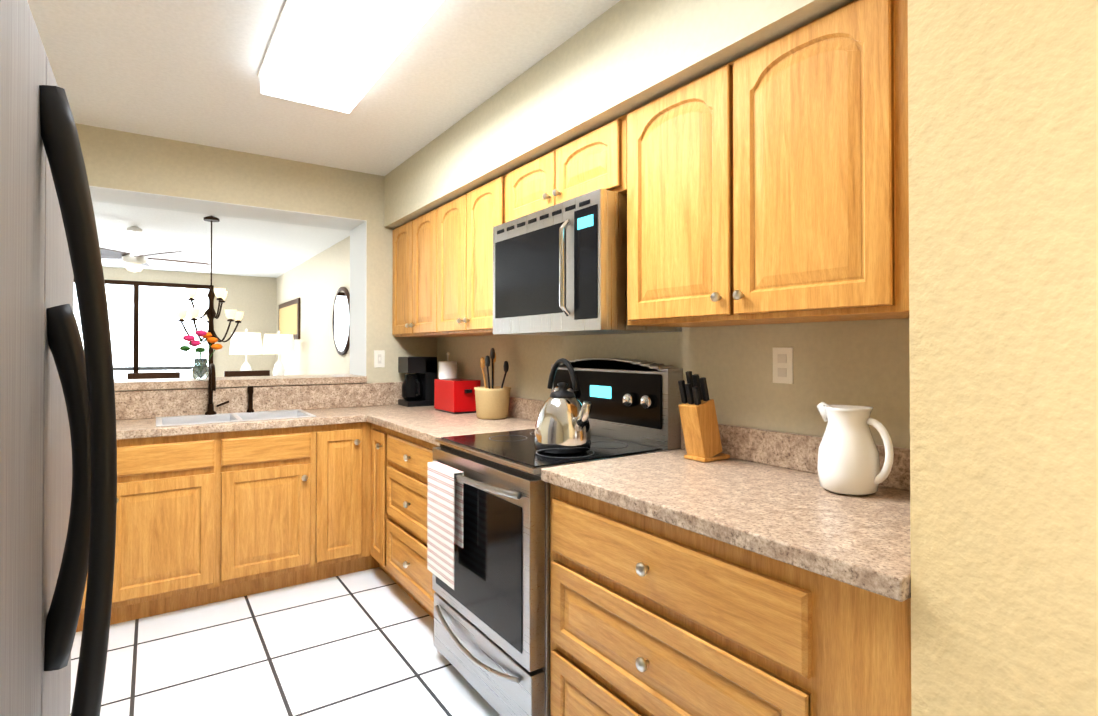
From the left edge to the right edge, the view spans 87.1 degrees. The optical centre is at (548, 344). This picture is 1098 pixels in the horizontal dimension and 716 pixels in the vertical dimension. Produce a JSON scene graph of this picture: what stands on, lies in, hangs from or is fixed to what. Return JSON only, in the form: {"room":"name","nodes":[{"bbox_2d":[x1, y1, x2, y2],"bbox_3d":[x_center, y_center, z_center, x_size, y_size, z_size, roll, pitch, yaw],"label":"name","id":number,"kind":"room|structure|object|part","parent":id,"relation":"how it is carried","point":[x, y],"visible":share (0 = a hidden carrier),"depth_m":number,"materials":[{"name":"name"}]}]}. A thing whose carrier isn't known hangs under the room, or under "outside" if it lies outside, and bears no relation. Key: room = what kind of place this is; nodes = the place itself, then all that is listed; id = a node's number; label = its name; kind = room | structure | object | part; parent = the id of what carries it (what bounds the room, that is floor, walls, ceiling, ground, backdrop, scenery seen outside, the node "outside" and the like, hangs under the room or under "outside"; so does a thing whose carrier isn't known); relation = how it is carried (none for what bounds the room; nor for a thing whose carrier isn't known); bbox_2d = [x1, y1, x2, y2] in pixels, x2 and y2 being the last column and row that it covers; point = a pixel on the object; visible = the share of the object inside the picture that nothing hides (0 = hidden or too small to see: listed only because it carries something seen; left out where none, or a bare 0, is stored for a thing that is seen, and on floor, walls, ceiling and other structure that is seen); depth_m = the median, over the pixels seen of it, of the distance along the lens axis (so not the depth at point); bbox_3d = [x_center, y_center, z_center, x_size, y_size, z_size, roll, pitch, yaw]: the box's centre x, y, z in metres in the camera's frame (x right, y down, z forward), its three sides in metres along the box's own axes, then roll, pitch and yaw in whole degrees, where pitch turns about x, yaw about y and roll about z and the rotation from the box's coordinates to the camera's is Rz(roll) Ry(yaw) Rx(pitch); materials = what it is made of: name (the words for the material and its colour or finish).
{"room":"kitchen","nodes":[
{"label":"kitchen","id":0,"kind":"room"},
{"bbox_2d":[103,267,276,376],"bbox_3d":[-6.479,0.134,8.006,4.927,2.440,0.120,0,-1,-34],"label":"wall","id":1,"kind":"structure","parent":0,"point":[253,299],"depth_m":9.03,"materials":[{"name":"paint"}]},
{"bbox_2d":[73,279,213,378],"bbox_3d":[-6.412,0.219,7.954,3.100,2.250,0.031,0,-1,-34],"label":"dining window","id":2,"kind":"structure","parent":1,"relation":"in","point":[148,333],"depth_m":8.40,"materials":[{"name":"glass"}]},
{"bbox_2d":[75,123,383,221],"bbox_3d":[-2.010,-0.970,3.466,2.707,0.310,0.380,0,-1,-34],"label":"wall","id":3,"kind":"structure","parent":0,"point":[117,159],"depth_m":3.33,"materials":[{"name":"paint"}]},
{"bbox_2d":[89,186,366,230],"bbox_3d":[-2.165,-0.814,3.358,2.090,0.004,0.376,0,-1,-34],"label":"lintel","id":4,"kind":"object","parent":3,"relation":"attached to","point":[134,198],"visible":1,"depth_m":3.46,"materials":[{"name":"white paint"}]},
{"bbox_2d":[350,221,366,375],"bbox_3d":[-1.305,-0.300,3.943,0.004,1.022,0.376,0,-1,-34],"label":"jamb","id":5,"kind":"structure","parent":3,"relation":"attached to","point":[358,263],"depth_m":3.92,"materials":[{"name":"white paint"}]},
{"bbox_2d":[121,383,353,390],"bbox_3d":[-2.215,0.779,3.310,2.210,1.068,0.380,0,-1,-34],"label":"wall","id":6,"kind":"structure","parent":0,"point":[232,387],"depth_m":3.33,"materials":[{"name":"paint"}]},
{"bbox_2d":[114,374,366,390],"bbox_3d":[-2.208,0.225,3.319,2.185,0.040,0.440,0,-1,-34],"label":"sill ledge","id":7,"kind":"object","parent":6,"relation":"on","point":[151,384],"visible":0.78,"depth_m":3.37,"materials":[{"name":"stone"}]},
{"bbox_2d":[179,330,222,378],"bbox_3d":[-2.065,0.061,3.429,0.220,0.289,0.137,0,-1,-34],"label":"flower vase","id":8,"kind":"object","parent":7,"relation":"on","point":[200,369],"visible":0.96,"depth_m":3.40,"materials":[{"name":"clear glass"}]},
{"bbox_2d":[71,567,499,715],"bbox_3d":[-2.981,1.338,3.228,5.300,0.050,12.100,0,-1,-34],"label":"floor","id":9,"kind":"structure","parent":0,"point":[359,643],"depth_m":2.39,"materials":[{"name":"tile"}]},
{"bbox_2d":[0,0,116,715],"bbox_3d":[-1.164,0.376,0.848,0.852,1.808,0.914,0,-1,-34],"label":"fridge","id":10,"kind":"object","parent":9,"relation":"on","point":[58,474],"visible":1,"depth_m":1.01,"materials":[{"name":"silver metal"}]},
{"bbox_3d":[-0.928,0.377,1.010,0.065,1.808,0.914,0,-1,-34],"label":"door","id":11,"kind":"part","parent":10,"relation":"part of","materials":[{"name":"silver metal"}]},
{"bbox_3d":[-0.868,0.303,1.054,0.130,1.493,0.158,0,-1,-34],"label":"handle","id":12,"kind":"part","parent":10,"relation":"part of","materials":[{"name":"black plastic"}]},
{"bbox_2d":[76,573,87,631],"bbox_3d":[-2.364,0.872,2.668,0.440,0.872,0.502,0,-1,-34],"label":"base cabinet","id":13,"kind":"object","parent":9,"relation":"on","point":[81,617],"depth_m":2.58,"materials":[{"name":"brown wood"}]},
{"bbox_2d":[115,363,402,439],"bbox_3d":[-1.700,0.317,3.109,2.578,0.426,0.530,0,-1,-34],"label":"countertop","id":14,"kind":"structure","parent":13,"relation":"on","point":[212,408],"depth_m":3.23,"materials":[{"name":"stone"}]},
{"bbox_2d":[205,363,253,414],"bbox_3d":[-1.778,0.250,3.236,0.248,0.290,0.209,0,-1,-34],"label":"faucet","id":15,"kind":"object","parent":14,"relation":"on","point":[235,400],"depth_m":3.31,"materials":[{"name":"brown metal"}]},
{"bbox_2d":[156,409,315,426],"bbox_3d":[-1.701,0.462,3.147,0.730,0.136,0.425,0,-1,-34],"label":"sink","id":16,"kind":"object","parent":14,"relation":"in","point":[168,419],"depth_m":3.22,"materials":[{"name":"white ceramic"}]},
{"bbox_2d":[398,357,436,406],"bbox_3d":[-0.870,0.245,3.834,0.205,0.320,0.206,0,-1,-34],"label":"coffee maker","id":17,"kind":"object","parent":14,"relation":"on","point":[418,388],"visible":0.98,"depth_m":3.78,"materials":[{"name":"black plastic"}]},
{"bbox_2d":[439,352,456,378],"bbox_3d":[-0.646,0.227,3.688,0.150,0.354,0.150,0,-1,-34],"label":"paper towel holder","id":18,"kind":"object","parent":14,"relation":"on","point":[447,369],"visible":0.4,"depth_m":3.64,"materials":[{"name":"white"}]},
{"bbox_2d":[110,437,155,624],"bbox_3d":[-2.092,0.873,2.855,0.220,0.872,0.502,0,-1,-34],"label":"base cabinet","id":19,"kind":"object","parent":9,"relation":"on","point":[134,582],"depth_m":2.68,"materials":[{"name":"brown wood"}]},
{"bbox_2d":[127,372,179,378],"bbox_3d":[-3.687,0.801,5.392,0.440,1.060,0.440,0,-1,-34],"label":"dining chair","id":20,"kind":"object","parent":9,"relation":"on","point":[154,375],"visible":0.19,"depth_m":5.54,"materials":[{"name":"brown wood"}]},
{"bbox_2d":[224,370,269,376],"bbox_3d":[-3.027,0.805,5.845,0.440,1.060,0.440,0,-1,-34],"label":"dining chair","id":21,"kind":"object","parent":9,"relation":"on","point":[245,373],"visible":0.12,"depth_m":6.00,"materials":[{"name":"brown wood"}]},
{"bbox_2d":[296,422,367,581],"bbox_3d":[-1.274,0.878,3.416,0.302,0.872,0.502,0,-1,-34],"label":"base cabinet","id":22,"kind":"object","parent":9,"relation":"on","point":[332,459],"depth_m":3.18,"materials":[{"name":"brown wood"}]},
{"bbox_2d":[368,422,379,568],"bbox_3d":[-0.677,0.878,3.336,0.631,0.872,0.245,0,-1,-34],"label":"base cabinet","id":23,"kind":"object","parent":9,"relation":"on","point":[373,429],"depth_m":3.22,"materials":[{"name":"brown wood"}]},
{"bbox_2d":[380,426,440,618],"bbox_3d":[-0.397,0.874,2.928,0.631,0.872,0.745,0,-1,-34],"label":"base cabinet","id":24,"kind":"object","parent":9,"relation":"on","point":[404,459],"depth_m":2.82,"materials":[{"name":"brown wood"}]},
{"bbox_2d":[367,391,544,445],"bbox_3d":[-0.473,0.364,3.030,0.644,0.146,0.990,0,-1,-34],"label":"countertop","id":25,"kind":"structure","parent":24,"relation":"on","point":[425,423],"depth_m":3.02,"materials":[{"name":"stone"}]},
{"bbox_2d":[434,378,480,413],"bbox_3d":[-0.545,0.306,3.453,0.170,0.190,0.300,0,-1,-34],"label":"toaster","id":26,"kind":"object","parent":25,"relation":"on","point":[455,396],"visible":0.98,"depth_m":3.36,"materials":[{"name":"red metal"}]},
{"bbox_2d":[474,348,510,419],"bbox_3d":[-0.305,0.209,3.121,0.200,0.379,0.200,0,-1,-34],"label":"utensil crock","id":27,"kind":"object","parent":25,"relation":"on","point":[492,402],"visible":1,"depth_m":3.05,"materials":[{"name":"ceramic"}]},
{"bbox_2d":[427,358,682,715],"bbox_3d":[-0.021,0.682,2.272,0.754,1.245,0.761,0,-1,-34],"label":"range","id":28,"kind":"object","parent":9,"relation":"on","point":[488,534],"visible":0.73,"depth_m":2.08,"materials":[{"name":"silver metal"}]},
{"bbox_2d":[427,461,463,589],"bbox_3d":[-0.394,0.674,2.185,0.040,0.419,0.240,0,-1,-34],"label":"towel","id":29,"kind":"object","parent":28,"relation":"hanging from","point":[445,504],"depth_m":2.15,"materials":[{"name":"white fabric"}]},
{"bbox_3d":[-0.298,0.481,2.083,0.066,0.021,0.668,0,-1,-34],"label":"handle","id":30,"kind":"part","parent":28,"relation":"part of","materials":[{"name":"silver metal"}]},
{"bbox_3d":[-0.250,0.723,2.114,0.062,0.590,0.752,0,-1,-34],"label":"door","id":31,"kind":"part","parent":28,"relation":"part of","materials":[{"name":"silver metal"}]},
{"bbox_3d":[-0.262,1.143,2.102,0.091,0.220,0.752,0,-1,-34],"label":"drawer","id":32,"kind":"part","parent":28,"relation":"part of","materials":[{"name":"silver metal"}]},
{"bbox_2d":[534,358,591,454],"bbox_3d":[0.064,0.217,2.071,0.210,0.335,0.262,0,-1,-34],"label":"kettle","id":33,"kind":"object","parent":28,"relation":"on","point":[562,425],"visible":1,"depth_m":2.02,"materials":[{"name":"silver metal"}]},
{"bbox_3d":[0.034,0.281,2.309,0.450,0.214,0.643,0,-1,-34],"label":"knob","id":34,"kind":"part","parent":28,"relation":"part of","materials":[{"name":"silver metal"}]},
{"bbox_2d":[550,484,910,715],"bbox_3d":[0.533,0.862,1.545,0.663,0.872,1.056,0,-1,-34],"label":"base cabinet","id":35,"kind":"object","parent":9,"relation":"on","point":[649,616],"visible":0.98,"depth_m":1.30,"materials":[{"name":"brown wood"}]},
{"bbox_3d":[0.240,0.828,1.431,0.051,0.707,0.845,0,-1,-34],"label":"drawer","id":36,"kind":"part","parent":35,"relation":"part of","materials":[{"name":"brown wood"}]},
{"bbox_2d":[541,423,910,601],"bbox_3d":[0.539,0.350,1.555,0.647,0.149,1.057,0,-1,-34],"label":"countertop","id":37,"kind":"structure","parent":35,"relation":"on","point":[762,492],"depth_m":1.42,"materials":[{"name":"stone"}]},
{"bbox_2d":[678,371,729,462],"bbox_3d":[0.522,0.240,1.954,0.168,0.298,0.090,0,-1,-34],"label":"knife block","id":38,"kind":"object","parent":37,"relation":"on","point":[699,421],"visible":1,"depth_m":1.92,"materials":[{"name":"brown wood"}]},
{"bbox_2d":[817,402,893,495],"bbox_3d":[0.793,0.271,1.503,0.148,0.227,0.197,0,-1,-34],"label":"pitcher","id":39,"kind":"object","parent":37,"relation":"on","point":[848,463],"visible":1,"depth_m":1.46,"materials":[{"name":"white ceramic"}]},
{"bbox_3d":[-3.603,0.954,6.868,0.480,0.780,0.480,0,-1,-34],"label":"side table","id":40,"kind":"object","parent":9,"relation":"on","visible":0},
{"bbox_2d":[229,329,262,370],"bbox_3d":[-3.603,0.189,6.874,0.360,0.750,0.360,0,-1,-34],"label":"table lamp","id":41,"kind":"object","parent":40,"relation":"on","point":[245,343],"visible":0.65,"depth_m":6.75,"materials":[{"name":"white fabric"}]},
{"bbox_3d":[-3.567,0.961,7.620,0.480,0.780,0.480,0,-1,-34],"label":"side table","id":42,"kind":"object","parent":9,"relation":"on","visible":0},
{"bbox_2d":[263,331,294,375],"bbox_3d":[-3.567,0.195,7.627,0.400,0.750,0.400,0,-1,-34],"label":"table lamp","id":43,"kind":"object","parent":42,"relation":"on","point":[278,343],"visible":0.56,"depth_m":7.49,"materials":[{"name":"white fabric"}]},
{"bbox_2d":[27,0,619,277],"bbox_3d":[-2.981,-1.167,3.250,5.300,0.080,12.100,0,-1,-34],"label":"ceiling","id":44,"kind":"structure","parent":0,"point":[183,70],"depth_m":2.57,"materials":[{"name":"paint"}]},
{"bbox_2d":[100,226,209,272],"bbox_3d":[-3.889,-0.887,5.446,1.208,0.438,1.192,0,-1,-34],"label":"ceiling fan","id":45,"kind":"object","parent":44,"relation":"hanging from","point":[134,260],"visible":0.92,"depth_m":5.37,"materials":[{"name":"white plastic"}]},
{"bbox_2d":[175,216,243,346],"bbox_3d":[-2.926,-0.541,5.005,0.520,1.138,0.501,0,-1,-34],"label":"chandelier","id":46,"kind":"object","parent":44,"relation":"hanging from","point":[210,314],"visible":0.88,"depth_m":4.93,"materials":[{"name":"brown metal"}]},
{"bbox_2d":[257,0,442,112],"bbox_3d":[-0.710,-1.095,2.018,0.390,0.084,1.260,0,-1,-34],"label":"ceiling light fixture","id":47,"kind":"object","parent":44,"relation":"attached to","point":[339,55],"visible":1,"depth_m":2.05,"materials":[{"name":"white plastic"}]},
{"bbox_2d":[384,0,853,227],"bbox_3d":[0.005,-0.963,2.586,0.380,0.340,3.350,0,-1,-34],"label":"soffit","id":48,"kind":"structure","parent":44,"relation":"attached to","point":[620,58],"depth_m":2.05,"materials":[{"name":"paint"}]},
{"bbox_2d":[352,220,436,382],"bbox_3d":[-1.099,0.255,4.080,0.497,2.130,0.380,0,-1,-34],"label":"wall pier","id":49,"kind":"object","parent":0,"point":[379,336],"visible":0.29,"depth_m":3.85,"materials":[{"name":"paint"}]},
{"bbox_2d":[374,350,384,367],"bbox_3d":[-1.122,0.098,3.827,0.070,0.114,0.013,0,-1,-34],"label":"light switch","id":50,"kind":"object","parent":49,"relation":"attached to","point":[379,358],"visible":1,"depth_m":3.82,"materials":[{"name":"white plastic"}]},
{"bbox_2d":[276,236,909,448],"bbox_3d":[-1.631,0.112,5.402,0.120,2.440,9.860,0,-1,-34],"label":"wall","id":51,"kind":"structure","parent":0,"point":[862,362],"depth_m":2.01,"materials":[{"name":"paint"}]},
{"bbox_2d":[278,298,299,339],"bbox_3d":[-3.805,-0.342,8.438,0.027,0.560,1.500,0,-1,-34],"label":"picture frame","id":52,"kind":"object","parent":51,"relation":"attached to","point":[288,317],"visible":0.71,"depth_m":8.25,"materials":[{"name":"brown wood"}]},
{"bbox_2d":[332,287,349,354],"bbox_3d":[-2.174,-0.243,6.063,0.025,0.720,0.720,0,-1,-34],"label":"round mirror","id":53,"kind":"object","parent":51,"relation":"attached to","point":[341,322],"visible":0.94,"depth_m":6.04,"materials":[{"name":"brown wood"}]},
{"bbox_2d":[392,211,438,337],"bbox_3d":[-0.711,-0.415,3.666,0.327,0.730,0.746,0,-1,-34],"label":"upper cabinet","id":54,"kind":"object","parent":51,"relation":"attached to","point":[412,240],"depth_m":3.57,"materials":[{"name":"brown wood"}]},
{"bbox_2d":[432,173,507,336],"bbox_3d":[-0.286,-0.421,3.047,0.327,0.730,0.756,0,-1,-34],"label":"upper cabinet","id":55,"kind":"object","parent":51,"relation":"attached to","point":[442,270],"depth_m":2.97,"materials":[{"name":"brown wood"}]},
{"bbox_2d":[507,114,626,221],"bbox_3d":[0.144,-0.661,2.394,0.358,0.262,0.804,0,-1,-34],"label":"upper cabinet","id":56,"kind":"object","parent":51,"relation":"attached to","point":[594,160],"visible":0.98,"depth_m":2.21,"materials":[{"name":"brown wood"}]},
{"bbox_2d":[493,188,681,335],"bbox_3d":[0.107,-0.285,2.368,0.443,0.480,0.752,0,-1,-34],"label":"microwave","id":57,"kind":"object","parent":56,"relation":"attached to","point":[559,269],"visible":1,"depth_m":2.11,"materials":[{"name":"silver metal"}]},
{"bbox_3d":[-0.045,-0.286,2.264,0.074,0.480,0.752,0,-1,-34],"label":"door","id":58,"kind":"part","parent":57,"relation":"part of","materials":[{"name":"silver metal"}]},
{"bbox_2d":[627,0,908,326],"bbox_3d":[0.666,-0.433,1.633,0.358,0.731,1.032,0,-1,-34],"label":"upper cabinet","id":59,"kind":"object","parent":51,"relation":"attached to","point":[768,183],"visible":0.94,"depth_m":1.48,"materials":[{"name":"brown wood"}]},
{"bbox_2d":[773,347,792,383],"bbox_3d":[0.741,0.067,1.833,0.006,0.114,0.070,0,-1,-34],"label":"outlet","id":60,"kind":"object","parent":51,"relation":"attached to","point":[782,364],"visible":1,"depth_m":1.83,"materials":[{"name":"white plastic"}]},
{"bbox_2d":[908,0,1097,715],"bbox_3d":[1.478,0.067,0.319,0.747,2.440,2.040,0,-1,-34],"label":"wall bump-out","id":61,"kind":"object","parent":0,"point":[1003,203],"visible":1,"depth_m":0.84,"materials":[{"name":"paint"}]}
]}

